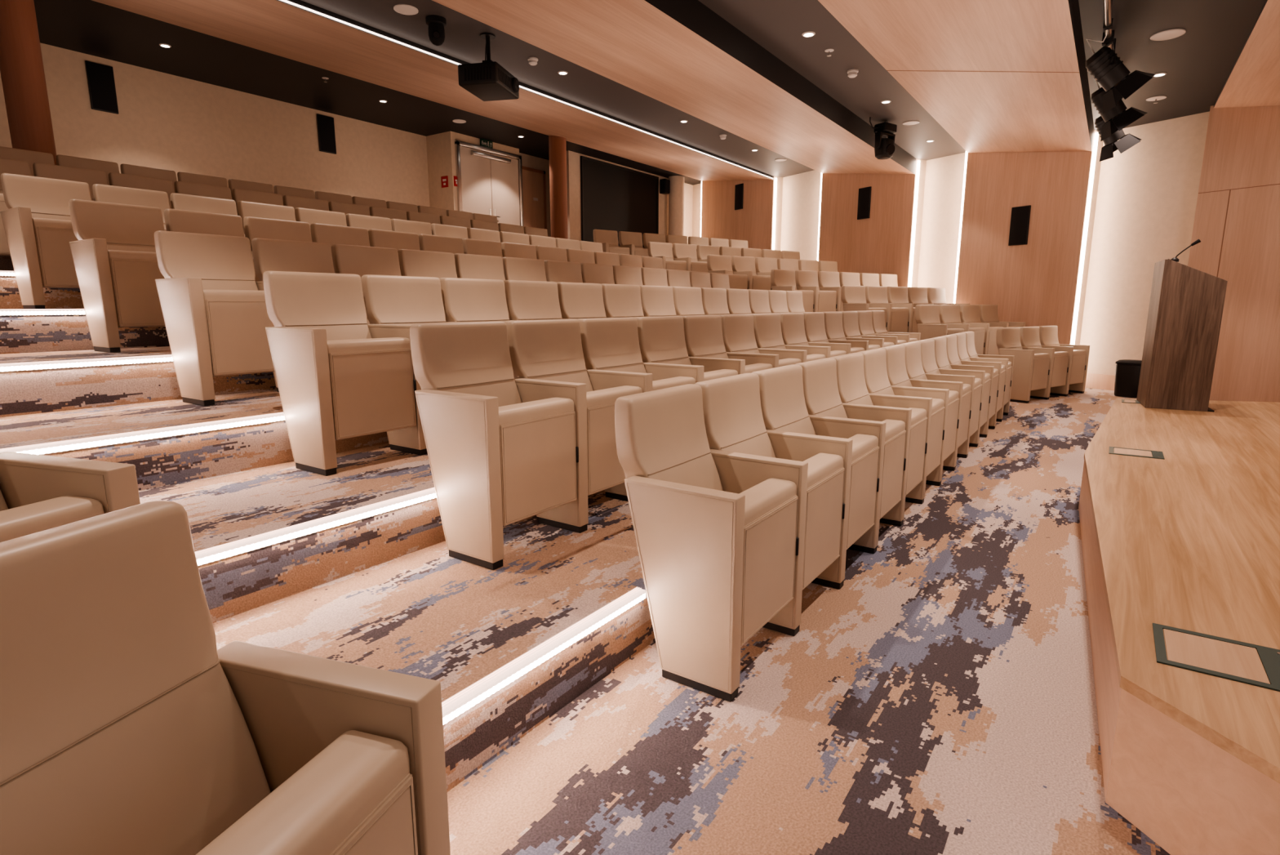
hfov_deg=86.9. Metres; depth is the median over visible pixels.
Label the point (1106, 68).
spotlight
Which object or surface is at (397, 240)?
seat
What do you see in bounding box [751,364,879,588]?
seat
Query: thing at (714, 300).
seat
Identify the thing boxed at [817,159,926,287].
wall panel
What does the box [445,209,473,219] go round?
seat
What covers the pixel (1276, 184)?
trim
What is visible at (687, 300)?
seat
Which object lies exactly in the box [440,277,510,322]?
seat
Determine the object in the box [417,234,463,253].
seat
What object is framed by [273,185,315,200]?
seat
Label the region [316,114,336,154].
wall speaker
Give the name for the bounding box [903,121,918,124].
grille
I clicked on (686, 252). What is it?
seat
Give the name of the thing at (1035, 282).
wall panel
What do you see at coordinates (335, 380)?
seat
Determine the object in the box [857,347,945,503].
seat
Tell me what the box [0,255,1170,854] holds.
floor
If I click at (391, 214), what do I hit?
seat
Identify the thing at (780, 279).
seat
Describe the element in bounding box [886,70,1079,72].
trim
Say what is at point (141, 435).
step light
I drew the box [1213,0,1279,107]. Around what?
ceiling
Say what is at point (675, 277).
seat
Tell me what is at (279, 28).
ceiling
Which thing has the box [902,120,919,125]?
ceiling speaker
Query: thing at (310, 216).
seat
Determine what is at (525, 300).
seat
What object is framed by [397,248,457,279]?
seat
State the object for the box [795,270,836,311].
seat
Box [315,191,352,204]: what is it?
seat
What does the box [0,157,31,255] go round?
seat
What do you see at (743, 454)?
seat
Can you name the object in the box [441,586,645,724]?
step light
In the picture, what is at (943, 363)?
seat
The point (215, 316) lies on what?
seat
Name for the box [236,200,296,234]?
seat
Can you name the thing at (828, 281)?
seat
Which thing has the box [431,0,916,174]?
ceiling
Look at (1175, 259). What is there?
microphone
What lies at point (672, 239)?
seat
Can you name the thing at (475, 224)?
seat
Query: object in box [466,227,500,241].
seat
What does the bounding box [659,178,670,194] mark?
loudspeaker
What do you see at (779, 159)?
ceiling speaker
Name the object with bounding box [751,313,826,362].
seat
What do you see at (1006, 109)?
ceiling
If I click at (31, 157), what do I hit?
seat
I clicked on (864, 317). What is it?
seat
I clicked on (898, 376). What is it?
seat
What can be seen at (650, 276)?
seat
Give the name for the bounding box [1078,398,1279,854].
stage
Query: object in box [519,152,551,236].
wall
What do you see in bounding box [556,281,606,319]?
seat
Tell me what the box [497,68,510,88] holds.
vent
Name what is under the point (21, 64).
column
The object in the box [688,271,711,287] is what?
seat
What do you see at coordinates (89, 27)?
ceiling
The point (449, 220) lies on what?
seat
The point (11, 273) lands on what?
step light
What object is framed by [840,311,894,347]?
seat
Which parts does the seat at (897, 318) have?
backrest, armrest panel, seat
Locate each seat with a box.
[0,146,54,176]
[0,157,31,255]
[0,173,91,308]
[0,451,140,542]
[0,500,450,854]
[32,162,107,200]
[55,155,119,185]
[68,199,165,352]
[92,183,170,231]
[108,172,173,208]
[120,164,177,192]
[154,231,274,405]
[164,208,260,281]
[169,192,244,235]
[173,181,231,199]
[177,171,227,187]
[227,178,273,199]
[231,188,283,215]
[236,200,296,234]
[243,216,312,257]
[251,238,369,391]
[262,271,416,475]
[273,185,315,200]
[283,195,328,215]
[294,207,346,226]
[310,222,369,248]
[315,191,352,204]
[328,200,369,215]
[331,244,401,277]
[345,213,391,231]
[351,195,386,208]
[360,274,446,455]
[368,206,407,220]
[368,228,420,250]
[386,200,417,212]
[391,218,432,235]
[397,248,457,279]
[406,211,440,224]
[409,320,578,569]
[417,205,446,216]
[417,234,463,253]
[431,223,467,238]
[440,215,471,227]
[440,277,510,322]
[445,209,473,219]
[453,253,505,280]
[462,238,502,257]
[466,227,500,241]
[470,219,498,231]
[472,213,497,222]
[497,222,524,233]
[499,231,529,244]
[500,242,537,259]
[502,257,546,281]
[503,280,562,320]
[505,319,642,533]
[523,226,547,236]
[528,235,555,247]
[535,245,567,261]
[543,260,582,282]
[555,237,580,249]
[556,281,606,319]
[566,248,595,263]
[577,317,695,501]
[579,240,603,252]
[580,262,614,284]
[593,229,629,254]
[593,251,619,265]
[601,283,644,317]
[612,265,643,284]
[614,383,799,701]
[618,231,648,256]
[618,253,642,267]
[635,315,737,382]
[638,284,676,316]
[640,266,667,285]
[641,256,663,268]
[643,232,674,258]
[648,241,686,270]
[666,234,697,259]
[666,269,690,286]
[671,286,705,315]
[672,243,708,271]
[680,315,772,374]
[688,235,708,251]
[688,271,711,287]
[693,373,844,635]
[697,244,733,271]
[700,287,729,315]
[706,254,747,288]
[708,237,728,247]
[709,272,729,288]
[719,246,741,257]
[720,314,801,368]
[724,288,751,314]
[728,239,747,250]
[731,256,771,289]
[741,248,761,257]
[747,288,771,313]
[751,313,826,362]
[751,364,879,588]
[755,257,777,289]
[761,248,781,258]
[767,289,789,313]
[770,269,813,311]
[777,258,799,270]
[777,312,846,357]
[781,250,799,259]
[785,290,804,312]
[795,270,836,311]
[795,357,906,553]
[798,259,818,271]
[803,311,864,354]
[817,260,837,271]
[817,271,843,311]
[822,311,880,350]
[830,352,927,525]
[839,271,860,286]
[840,285,887,326]
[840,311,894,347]
[857,310,906,345]
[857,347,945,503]
[859,272,879,286]
[865,285,908,332]
[870,310,920,342]
[879,273,897,286]
[880,344,959,485]
[886,286,918,333]
[899,341,971,471]
[907,286,933,306]
[915,304,964,340]
[916,338,982,457]
[926,287,969,304]
[929,336,991,447]
[938,304,985,354]
[942,334,999,437]
[951,332,1005,429]
[959,304,1003,355]
[963,330,1014,422]
[978,304,1026,327]
[995,326,1049,403]
[1018,325,1068,399]
[1038,325,1089,395]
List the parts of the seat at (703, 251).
armrest panel, backrest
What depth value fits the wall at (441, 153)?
12.87 m
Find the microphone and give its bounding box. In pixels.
[1170,239,1200,262]
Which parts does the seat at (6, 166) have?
seat, backrest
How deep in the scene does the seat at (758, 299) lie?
7.64 m
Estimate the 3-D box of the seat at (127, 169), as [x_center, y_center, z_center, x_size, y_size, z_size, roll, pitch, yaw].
[-5.058,-2.272,7.119,0.501,0.938,0.541,7,13,34]
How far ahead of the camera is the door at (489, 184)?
13.41 m
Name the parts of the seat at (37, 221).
armrest panel, backrest, seat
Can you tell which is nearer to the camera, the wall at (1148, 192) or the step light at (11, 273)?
the step light at (11, 273)
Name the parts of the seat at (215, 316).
armrest panel, backrest, seat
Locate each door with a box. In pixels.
[454,139,524,226]
[521,165,546,229]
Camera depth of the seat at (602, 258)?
8.63 m
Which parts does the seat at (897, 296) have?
backrest, armrest panel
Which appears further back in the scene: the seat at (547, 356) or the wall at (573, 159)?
the wall at (573, 159)
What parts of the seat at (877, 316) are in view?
backrest, armrest panel, armrest panel, seat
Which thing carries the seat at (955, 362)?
on the floor at (940, 700)
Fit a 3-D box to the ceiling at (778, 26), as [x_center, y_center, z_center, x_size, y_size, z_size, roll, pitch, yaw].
[0.718,-3.613,5.257,0.910,0.150,16.792,7,13,34]
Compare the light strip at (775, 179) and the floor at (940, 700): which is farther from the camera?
the light strip at (775, 179)
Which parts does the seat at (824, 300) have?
backrest, armrest panel, seat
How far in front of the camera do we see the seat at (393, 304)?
3.73 m
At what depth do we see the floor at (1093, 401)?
8.63 m
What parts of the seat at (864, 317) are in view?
backrest, armrest panel, seat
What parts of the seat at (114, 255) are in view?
armrest panel, backrest, seat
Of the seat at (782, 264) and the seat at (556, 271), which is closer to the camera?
the seat at (556, 271)
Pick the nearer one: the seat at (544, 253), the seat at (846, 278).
the seat at (544, 253)
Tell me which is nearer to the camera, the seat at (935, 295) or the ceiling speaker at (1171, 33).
the ceiling speaker at (1171, 33)
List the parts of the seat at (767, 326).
backrest, armrest panel, seat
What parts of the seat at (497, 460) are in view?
armrest panel, backrest, seat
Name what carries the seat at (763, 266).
on the floor
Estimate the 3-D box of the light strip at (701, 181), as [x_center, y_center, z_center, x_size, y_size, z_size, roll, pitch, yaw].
[1.610,-4.282,17.905,0.042,4.260,0.034,-6,12,-30]
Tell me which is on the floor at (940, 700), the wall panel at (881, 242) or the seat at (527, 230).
the seat at (527, 230)
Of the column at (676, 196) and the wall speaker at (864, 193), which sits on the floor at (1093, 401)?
the column at (676, 196)
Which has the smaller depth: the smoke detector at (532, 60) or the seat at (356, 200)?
the smoke detector at (532, 60)
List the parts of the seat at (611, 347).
backrest, armrest panel, seat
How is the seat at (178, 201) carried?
on the floor at (940, 700)
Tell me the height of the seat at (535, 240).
0.938 m
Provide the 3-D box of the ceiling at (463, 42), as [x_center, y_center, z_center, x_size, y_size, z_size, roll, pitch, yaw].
[-1.465,-4.337,7.650,1.358,0.150,18.392,7,13,34]
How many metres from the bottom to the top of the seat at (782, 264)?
0.938 m
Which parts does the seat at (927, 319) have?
backrest, armrest panel, seat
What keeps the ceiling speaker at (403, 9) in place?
attached to the ceiling at (463, 42)
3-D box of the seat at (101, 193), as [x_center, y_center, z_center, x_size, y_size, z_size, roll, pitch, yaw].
[-3.861,-1.404,5.286,0.501,0.938,0.541,7,13,34]
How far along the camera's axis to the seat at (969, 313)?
9.97 m
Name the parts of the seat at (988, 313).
backrest, armrest panel, armrest panel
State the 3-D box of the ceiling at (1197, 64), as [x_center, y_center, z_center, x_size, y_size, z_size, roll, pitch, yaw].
[2.705,-3.110,3.178,1.249,0.150,15.542,7,13,34]
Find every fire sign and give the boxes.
[440,175,448,187]
[453,176,457,186]
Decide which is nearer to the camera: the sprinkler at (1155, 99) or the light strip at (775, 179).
the sprinkler at (1155, 99)
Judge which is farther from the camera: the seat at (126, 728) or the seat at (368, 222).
the seat at (368, 222)
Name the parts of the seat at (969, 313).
backrest, armrest panel, seat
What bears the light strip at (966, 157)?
attached to the wall at (1148, 192)
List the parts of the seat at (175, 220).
backrest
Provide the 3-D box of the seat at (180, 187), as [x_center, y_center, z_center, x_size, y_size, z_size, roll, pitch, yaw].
[-4.161,-1.915,6.627,0.501,0.938,0.541,7,13,34]
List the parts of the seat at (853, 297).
backrest, armrest panel, seat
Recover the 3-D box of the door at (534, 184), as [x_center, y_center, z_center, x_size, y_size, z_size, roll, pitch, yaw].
[-2.389,-4.550,14.821,0.040,2.160,0.960,7,13,34]
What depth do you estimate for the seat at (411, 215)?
8.77 m
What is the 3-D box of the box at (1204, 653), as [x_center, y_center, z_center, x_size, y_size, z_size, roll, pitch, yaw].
[1.510,0.597,1.746,0.290,0.016,0.255,7,13,34]
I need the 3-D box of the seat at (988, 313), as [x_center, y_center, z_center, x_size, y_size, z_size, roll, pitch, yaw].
[5.551,-1.425,10.456,0.589,0.938,0.501,-7,13,-35]
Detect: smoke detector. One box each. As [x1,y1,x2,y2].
[528,57,537,66]
[719,134,726,139]
[847,69,858,78]
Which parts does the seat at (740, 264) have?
armrest panel, backrest, seat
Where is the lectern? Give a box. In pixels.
[1136,258,1227,411]
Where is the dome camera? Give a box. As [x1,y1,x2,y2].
[425,14,446,45]
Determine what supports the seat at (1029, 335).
on the floor at (1093, 401)
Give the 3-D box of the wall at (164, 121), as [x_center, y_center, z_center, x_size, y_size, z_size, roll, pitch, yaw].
[-7.562,-3.374,8.414,0.150,3.100,12.400,7,13,34]
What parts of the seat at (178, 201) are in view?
backrest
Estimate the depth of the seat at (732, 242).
14.14 m
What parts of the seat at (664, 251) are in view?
armrest panel, backrest, seat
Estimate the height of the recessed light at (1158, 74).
0.012 m
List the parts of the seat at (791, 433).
backrest, armrest panel, seat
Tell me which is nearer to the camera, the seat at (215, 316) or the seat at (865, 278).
the seat at (215, 316)
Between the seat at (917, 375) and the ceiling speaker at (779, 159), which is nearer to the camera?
the seat at (917, 375)
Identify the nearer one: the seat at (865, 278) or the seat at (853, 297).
the seat at (853, 297)
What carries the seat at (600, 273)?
on the floor at (940, 700)
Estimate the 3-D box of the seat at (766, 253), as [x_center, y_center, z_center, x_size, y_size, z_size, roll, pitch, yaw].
[2.702,-3.017,13.257,0.541,0.938,0.501,-7,13,-35]
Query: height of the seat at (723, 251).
0.938 m
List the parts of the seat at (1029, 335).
backrest, armrest panel, seat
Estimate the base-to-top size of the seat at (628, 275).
0.938 m
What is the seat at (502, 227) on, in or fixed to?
on the floor at (940, 700)
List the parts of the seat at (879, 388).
backrest, armrest panel, seat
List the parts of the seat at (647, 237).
backrest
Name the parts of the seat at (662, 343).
backrest, armrest panel, seat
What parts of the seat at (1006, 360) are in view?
backrest, armrest panel, armrest panel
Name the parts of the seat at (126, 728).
backrest, seat, armrest panel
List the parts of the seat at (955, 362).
backrest, armrest panel, seat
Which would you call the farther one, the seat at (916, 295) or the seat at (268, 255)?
the seat at (916, 295)
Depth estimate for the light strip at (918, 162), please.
12.23 m
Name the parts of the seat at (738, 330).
backrest, armrest panel, seat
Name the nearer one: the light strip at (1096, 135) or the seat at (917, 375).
the seat at (917, 375)
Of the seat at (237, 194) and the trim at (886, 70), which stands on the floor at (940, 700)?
the seat at (237, 194)
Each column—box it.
[0,0,57,164]
[548,135,568,239]
[668,175,684,235]
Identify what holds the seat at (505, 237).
on the floor at (940, 700)
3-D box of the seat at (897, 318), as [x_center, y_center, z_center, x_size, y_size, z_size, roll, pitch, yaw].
[3.768,-1.698,10.391,0.541,0.938,0.501,-7,13,-35]
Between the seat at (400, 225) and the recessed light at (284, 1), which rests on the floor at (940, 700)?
the seat at (400, 225)
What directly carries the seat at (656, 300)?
on the floor at (940, 700)
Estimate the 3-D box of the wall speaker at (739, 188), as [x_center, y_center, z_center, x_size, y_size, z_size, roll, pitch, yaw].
[2.393,-5.537,16.239,0.036,0.580,0.321,-6,12,-30]
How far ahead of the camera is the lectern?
5.73 m
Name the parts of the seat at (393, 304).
armrest panel, backrest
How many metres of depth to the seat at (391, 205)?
9.68 m
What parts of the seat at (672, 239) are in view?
backrest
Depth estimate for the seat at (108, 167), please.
6.73 m
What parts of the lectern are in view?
panel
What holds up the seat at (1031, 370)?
on the floor at (1093, 401)
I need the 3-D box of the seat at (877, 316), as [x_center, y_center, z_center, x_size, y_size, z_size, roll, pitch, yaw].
[2.981,-0.910,8.003,0.501,0.938,0.589,7,13,34]
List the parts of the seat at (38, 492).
backrest, seat, armrest panel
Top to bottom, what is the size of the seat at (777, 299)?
0.938 m
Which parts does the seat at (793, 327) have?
backrest, armrest panel, seat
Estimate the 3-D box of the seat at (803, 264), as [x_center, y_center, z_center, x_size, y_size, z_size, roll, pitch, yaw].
[3.223,-2.604,12.419,0.541,0.938,0.501,-7,13,-35]
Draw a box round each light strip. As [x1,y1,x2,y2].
[700,181,702,236]
[772,177,777,249]
[817,173,822,260]
[908,160,919,286]
[953,151,967,303]
[1071,132,1098,344]
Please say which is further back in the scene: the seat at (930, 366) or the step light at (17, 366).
the seat at (930, 366)
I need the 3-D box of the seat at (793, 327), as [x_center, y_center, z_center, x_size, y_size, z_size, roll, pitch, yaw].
[1.473,-0.516,5.861,0.501,0.938,0.541,7,13,34]
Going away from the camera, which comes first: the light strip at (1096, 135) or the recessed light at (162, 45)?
the recessed light at (162, 45)
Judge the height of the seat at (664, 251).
0.938 m
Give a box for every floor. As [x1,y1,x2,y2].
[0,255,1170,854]
[1009,387,1137,414]
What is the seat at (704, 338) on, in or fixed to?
on the floor at (940, 700)
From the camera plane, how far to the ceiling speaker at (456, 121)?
11.84 m
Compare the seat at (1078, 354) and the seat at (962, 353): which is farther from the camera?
the seat at (1078, 354)
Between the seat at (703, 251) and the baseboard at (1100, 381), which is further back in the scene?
the seat at (703, 251)
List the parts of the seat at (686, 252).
armrest panel, backrest, seat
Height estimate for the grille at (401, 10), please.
0.011 m
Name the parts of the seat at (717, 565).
backrest, armrest panel, seat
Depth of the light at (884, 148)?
9.50 m
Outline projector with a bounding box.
[457,33,519,101]
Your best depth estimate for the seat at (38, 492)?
1.46 m
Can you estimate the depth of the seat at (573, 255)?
8.21 m
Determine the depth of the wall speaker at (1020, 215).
10.52 m
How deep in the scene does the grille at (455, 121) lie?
11.84 m
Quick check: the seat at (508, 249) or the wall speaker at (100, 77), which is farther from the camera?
the wall speaker at (100, 77)
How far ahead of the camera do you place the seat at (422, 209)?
10.11 m
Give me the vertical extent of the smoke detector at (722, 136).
0.062 m
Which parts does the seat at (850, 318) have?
backrest, armrest panel, seat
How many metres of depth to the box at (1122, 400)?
6.29 m
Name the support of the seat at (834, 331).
on the floor at (940, 700)
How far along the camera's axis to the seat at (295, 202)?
7.49 m
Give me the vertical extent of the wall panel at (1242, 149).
3.800 m
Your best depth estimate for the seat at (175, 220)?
4.81 m
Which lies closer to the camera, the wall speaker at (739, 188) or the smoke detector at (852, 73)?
the smoke detector at (852, 73)
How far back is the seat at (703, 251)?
12.31 m
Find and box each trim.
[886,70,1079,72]
[1198,183,1279,277]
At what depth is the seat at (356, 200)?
9.26 m
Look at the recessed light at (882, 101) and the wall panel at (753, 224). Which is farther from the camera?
the wall panel at (753, 224)
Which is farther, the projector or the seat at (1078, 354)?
the seat at (1078, 354)
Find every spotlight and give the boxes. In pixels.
[1085,30,1155,114]
[1090,79,1146,141]
[1094,115,1141,161]
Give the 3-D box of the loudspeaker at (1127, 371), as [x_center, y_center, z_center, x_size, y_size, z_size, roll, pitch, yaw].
[6.687,-0.666,9.194,0.320,0.490,0.360,-6,12,-30]
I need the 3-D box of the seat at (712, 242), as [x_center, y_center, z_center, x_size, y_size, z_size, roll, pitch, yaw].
[1.723,-3.380,13.767,0.541,0.938,0.501,-7,13,-35]
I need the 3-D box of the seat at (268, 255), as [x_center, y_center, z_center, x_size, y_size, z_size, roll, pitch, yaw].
[-2.083,-0.718,4.308,0.501,0.938,0.541,7,13,34]
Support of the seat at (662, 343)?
on the floor at (940, 700)
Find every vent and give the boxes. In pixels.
[464,66,491,80]
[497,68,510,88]
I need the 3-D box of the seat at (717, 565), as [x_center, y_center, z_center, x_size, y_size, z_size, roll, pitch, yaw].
[0.239,0.350,2.420,0.501,0.938,0.541,7,13,34]
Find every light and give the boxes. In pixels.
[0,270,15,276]
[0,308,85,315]
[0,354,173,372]
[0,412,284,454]
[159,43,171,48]
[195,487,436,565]
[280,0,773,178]
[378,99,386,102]
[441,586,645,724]
[557,71,568,75]
[801,31,815,37]
[869,116,897,159]
[880,100,891,103]
[1153,72,1166,76]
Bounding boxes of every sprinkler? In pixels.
[824,48,834,57]
[1146,95,1166,103]
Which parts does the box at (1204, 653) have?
lid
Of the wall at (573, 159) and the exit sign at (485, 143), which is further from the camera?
the wall at (573, 159)
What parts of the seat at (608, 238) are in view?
armrest panel, backrest, seat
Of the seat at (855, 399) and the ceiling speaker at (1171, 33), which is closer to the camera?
the seat at (855, 399)
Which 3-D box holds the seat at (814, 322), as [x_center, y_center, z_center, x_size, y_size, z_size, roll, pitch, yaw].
[1.772,-0.594,6.285,0.501,0.938,0.541,7,13,34]
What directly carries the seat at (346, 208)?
on the floor at (940, 700)
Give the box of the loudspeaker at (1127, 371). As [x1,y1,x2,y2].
[1114,359,1142,397]
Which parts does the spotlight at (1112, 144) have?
barn door, barn door, barn door, barn door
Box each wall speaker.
[84,60,118,114]
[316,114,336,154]
[734,183,743,209]
[857,186,871,219]
[1008,204,1031,245]
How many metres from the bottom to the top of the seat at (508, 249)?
0.938 m
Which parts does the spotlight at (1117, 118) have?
barn door, barn door, barn door, barn door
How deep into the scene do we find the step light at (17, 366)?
3.50 m
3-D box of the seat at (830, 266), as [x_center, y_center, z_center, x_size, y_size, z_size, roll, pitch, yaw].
[3.692,-2.665,12.753,0.589,0.938,0.501,-7,13,-35]
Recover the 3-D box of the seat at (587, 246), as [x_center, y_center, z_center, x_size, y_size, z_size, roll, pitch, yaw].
[-0.560,-2.265,9.975,0.501,0.938,0.589,7,13,34]
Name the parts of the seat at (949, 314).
backrest, armrest panel, seat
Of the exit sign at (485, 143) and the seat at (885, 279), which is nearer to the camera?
the seat at (885, 279)
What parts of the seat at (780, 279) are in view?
armrest panel, backrest, seat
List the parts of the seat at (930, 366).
backrest, armrest panel, seat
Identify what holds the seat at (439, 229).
on the floor at (940, 700)
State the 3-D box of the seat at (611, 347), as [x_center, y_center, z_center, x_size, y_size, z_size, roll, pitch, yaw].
[-0.021,-0.127,3.738,0.501,0.938,0.541,7,13,34]
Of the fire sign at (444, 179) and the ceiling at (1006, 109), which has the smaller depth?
the ceiling at (1006, 109)
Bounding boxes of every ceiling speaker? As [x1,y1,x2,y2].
[393,4,418,15]
[452,119,466,123]
[774,158,786,161]
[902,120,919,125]
[1150,28,1186,40]
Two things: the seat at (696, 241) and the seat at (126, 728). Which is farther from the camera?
the seat at (696, 241)
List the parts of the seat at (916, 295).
backrest, armrest panel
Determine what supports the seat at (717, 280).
on the floor at (940, 700)
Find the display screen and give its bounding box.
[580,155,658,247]
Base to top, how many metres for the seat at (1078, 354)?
0.938 m
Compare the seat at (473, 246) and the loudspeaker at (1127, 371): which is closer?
the seat at (473, 246)
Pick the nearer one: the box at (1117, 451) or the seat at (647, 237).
the box at (1117, 451)
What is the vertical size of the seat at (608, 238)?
0.938 m
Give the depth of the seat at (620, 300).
5.52 m
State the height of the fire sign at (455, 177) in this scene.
0.180 m
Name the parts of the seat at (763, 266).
armrest panel, backrest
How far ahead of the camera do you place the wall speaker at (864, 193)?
13.05 m
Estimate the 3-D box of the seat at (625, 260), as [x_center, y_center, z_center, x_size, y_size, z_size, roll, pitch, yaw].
[0.021,-1.836,9.040,0.501,0.938,0.541,7,13,34]
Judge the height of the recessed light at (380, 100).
0.012 m
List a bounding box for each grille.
[395,6,417,14]
[453,120,465,123]
[665,179,670,192]
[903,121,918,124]
[1151,31,1183,39]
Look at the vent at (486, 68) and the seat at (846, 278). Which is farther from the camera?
the seat at (846, 278)
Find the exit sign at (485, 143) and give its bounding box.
[480,138,493,148]
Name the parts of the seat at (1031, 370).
backrest, armrest panel, seat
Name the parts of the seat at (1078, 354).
backrest, armrest panel, armrest panel, seat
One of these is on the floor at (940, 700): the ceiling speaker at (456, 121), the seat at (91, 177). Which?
the seat at (91, 177)
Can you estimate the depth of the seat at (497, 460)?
2.72 m
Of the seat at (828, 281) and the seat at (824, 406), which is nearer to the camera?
the seat at (824, 406)
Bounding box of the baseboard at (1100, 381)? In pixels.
[1084,373,1115,390]
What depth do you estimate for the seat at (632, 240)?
12.47 m
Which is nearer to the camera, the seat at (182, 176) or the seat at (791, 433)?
the seat at (791, 433)
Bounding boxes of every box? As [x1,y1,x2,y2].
[1108,446,1164,459]
[1121,399,1140,403]
[1152,622,1279,691]
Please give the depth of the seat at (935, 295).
11.39 m
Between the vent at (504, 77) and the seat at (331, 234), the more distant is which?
the vent at (504, 77)
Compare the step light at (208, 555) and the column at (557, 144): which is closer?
the step light at (208, 555)
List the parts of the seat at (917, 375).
backrest, armrest panel, seat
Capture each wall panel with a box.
[701,176,782,249]
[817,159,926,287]
[955,129,1103,344]
[1187,105,1279,402]
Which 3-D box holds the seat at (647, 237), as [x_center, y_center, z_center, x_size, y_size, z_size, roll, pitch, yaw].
[0.375,-3.204,12.807,0.541,0.938,0.501,-7,13,-35]
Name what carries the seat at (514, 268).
on the floor at (940, 700)
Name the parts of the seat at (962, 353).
backrest, armrest panel, seat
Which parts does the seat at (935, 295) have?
backrest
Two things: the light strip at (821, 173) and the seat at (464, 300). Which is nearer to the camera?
the seat at (464, 300)
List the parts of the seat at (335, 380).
armrest panel, backrest, seat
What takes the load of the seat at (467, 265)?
on the floor at (940, 700)
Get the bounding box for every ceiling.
[33,0,701,185]
[91,0,773,181]
[300,0,814,177]
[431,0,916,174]
[697,0,965,159]
[817,0,1094,152]
[1078,0,1266,129]
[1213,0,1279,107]
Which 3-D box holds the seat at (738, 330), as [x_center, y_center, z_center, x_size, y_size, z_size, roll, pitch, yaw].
[0.875,-0.361,5.012,0.501,0.938,0.541,7,13,34]
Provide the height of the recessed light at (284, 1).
0.016 m
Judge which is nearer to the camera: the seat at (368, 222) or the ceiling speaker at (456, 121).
the seat at (368, 222)
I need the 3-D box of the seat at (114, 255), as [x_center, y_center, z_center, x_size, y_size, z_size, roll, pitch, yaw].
[-3.267,-0.979,4.370,0.501,0.938,0.541,7,13,34]
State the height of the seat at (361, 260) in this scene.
0.938 m
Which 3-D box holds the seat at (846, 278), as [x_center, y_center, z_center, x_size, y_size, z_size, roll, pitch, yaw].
[3.720,-2.180,11.565,0.541,0.938,0.501,-7,13,-35]
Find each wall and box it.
[0,43,430,206]
[426,131,519,210]
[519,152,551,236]
[566,150,693,244]
[692,111,1209,375]
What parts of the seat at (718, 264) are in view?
armrest panel, backrest, seat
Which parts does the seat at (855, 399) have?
backrest, armrest panel, seat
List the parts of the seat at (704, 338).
backrest, armrest panel, seat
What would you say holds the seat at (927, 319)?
on the floor
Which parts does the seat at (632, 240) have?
armrest panel, backrest, seat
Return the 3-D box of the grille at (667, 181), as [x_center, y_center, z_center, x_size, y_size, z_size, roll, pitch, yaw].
[0.691,-6.050,16.953,0.012,0.300,0.200,7,13,34]
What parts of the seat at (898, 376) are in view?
backrest, armrest panel, seat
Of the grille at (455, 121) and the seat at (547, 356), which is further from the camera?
the grille at (455, 121)
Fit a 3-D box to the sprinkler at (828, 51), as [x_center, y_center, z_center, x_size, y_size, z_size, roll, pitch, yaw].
[1.925,-3.806,6.873,0.090,0.054,0.090,7,13,34]
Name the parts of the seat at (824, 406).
backrest, armrest panel, seat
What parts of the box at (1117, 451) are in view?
lid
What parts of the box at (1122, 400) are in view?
lid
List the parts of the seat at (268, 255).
armrest panel, backrest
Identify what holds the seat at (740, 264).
on the floor
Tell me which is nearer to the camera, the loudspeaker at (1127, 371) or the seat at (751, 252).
the loudspeaker at (1127, 371)
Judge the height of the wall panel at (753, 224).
4.732 m
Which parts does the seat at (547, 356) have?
backrest, armrest panel, seat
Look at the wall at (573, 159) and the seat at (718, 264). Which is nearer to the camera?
the seat at (718, 264)
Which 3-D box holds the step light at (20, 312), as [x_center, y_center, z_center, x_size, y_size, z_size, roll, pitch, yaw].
[-3.920,-0.643,3.798,0.042,0.038,1.470,7,13,34]
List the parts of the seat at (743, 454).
backrest, armrest panel, seat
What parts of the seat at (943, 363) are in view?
backrest, armrest panel, seat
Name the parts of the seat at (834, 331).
backrest, armrest panel, seat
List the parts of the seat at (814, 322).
backrest, armrest panel, seat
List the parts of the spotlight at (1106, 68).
barn door, barn door, barn door, barn door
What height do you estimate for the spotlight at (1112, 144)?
0.625 m
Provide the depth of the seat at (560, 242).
9.54 m
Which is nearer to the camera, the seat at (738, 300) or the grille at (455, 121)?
the seat at (738, 300)
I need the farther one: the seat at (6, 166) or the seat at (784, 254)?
the seat at (784, 254)
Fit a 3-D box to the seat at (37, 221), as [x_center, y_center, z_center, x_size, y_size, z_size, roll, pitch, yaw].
[-4.160,-1.326,4.861,0.501,0.938,0.541,7,13,34]
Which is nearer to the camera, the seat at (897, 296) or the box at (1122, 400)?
the box at (1122, 400)
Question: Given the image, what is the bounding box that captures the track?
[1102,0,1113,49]
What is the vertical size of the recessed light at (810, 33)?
0.012 m
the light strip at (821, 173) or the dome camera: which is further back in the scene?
the light strip at (821, 173)
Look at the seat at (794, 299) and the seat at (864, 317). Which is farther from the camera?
the seat at (794, 299)
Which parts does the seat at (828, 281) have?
backrest, armrest panel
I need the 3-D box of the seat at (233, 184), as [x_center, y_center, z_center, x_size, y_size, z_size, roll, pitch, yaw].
[-4.461,-2.428,7.968,0.501,0.938,0.541,7,13,34]
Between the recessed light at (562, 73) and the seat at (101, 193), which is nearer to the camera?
the seat at (101, 193)
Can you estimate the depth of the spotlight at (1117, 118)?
6.60 m
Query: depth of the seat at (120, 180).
6.23 m

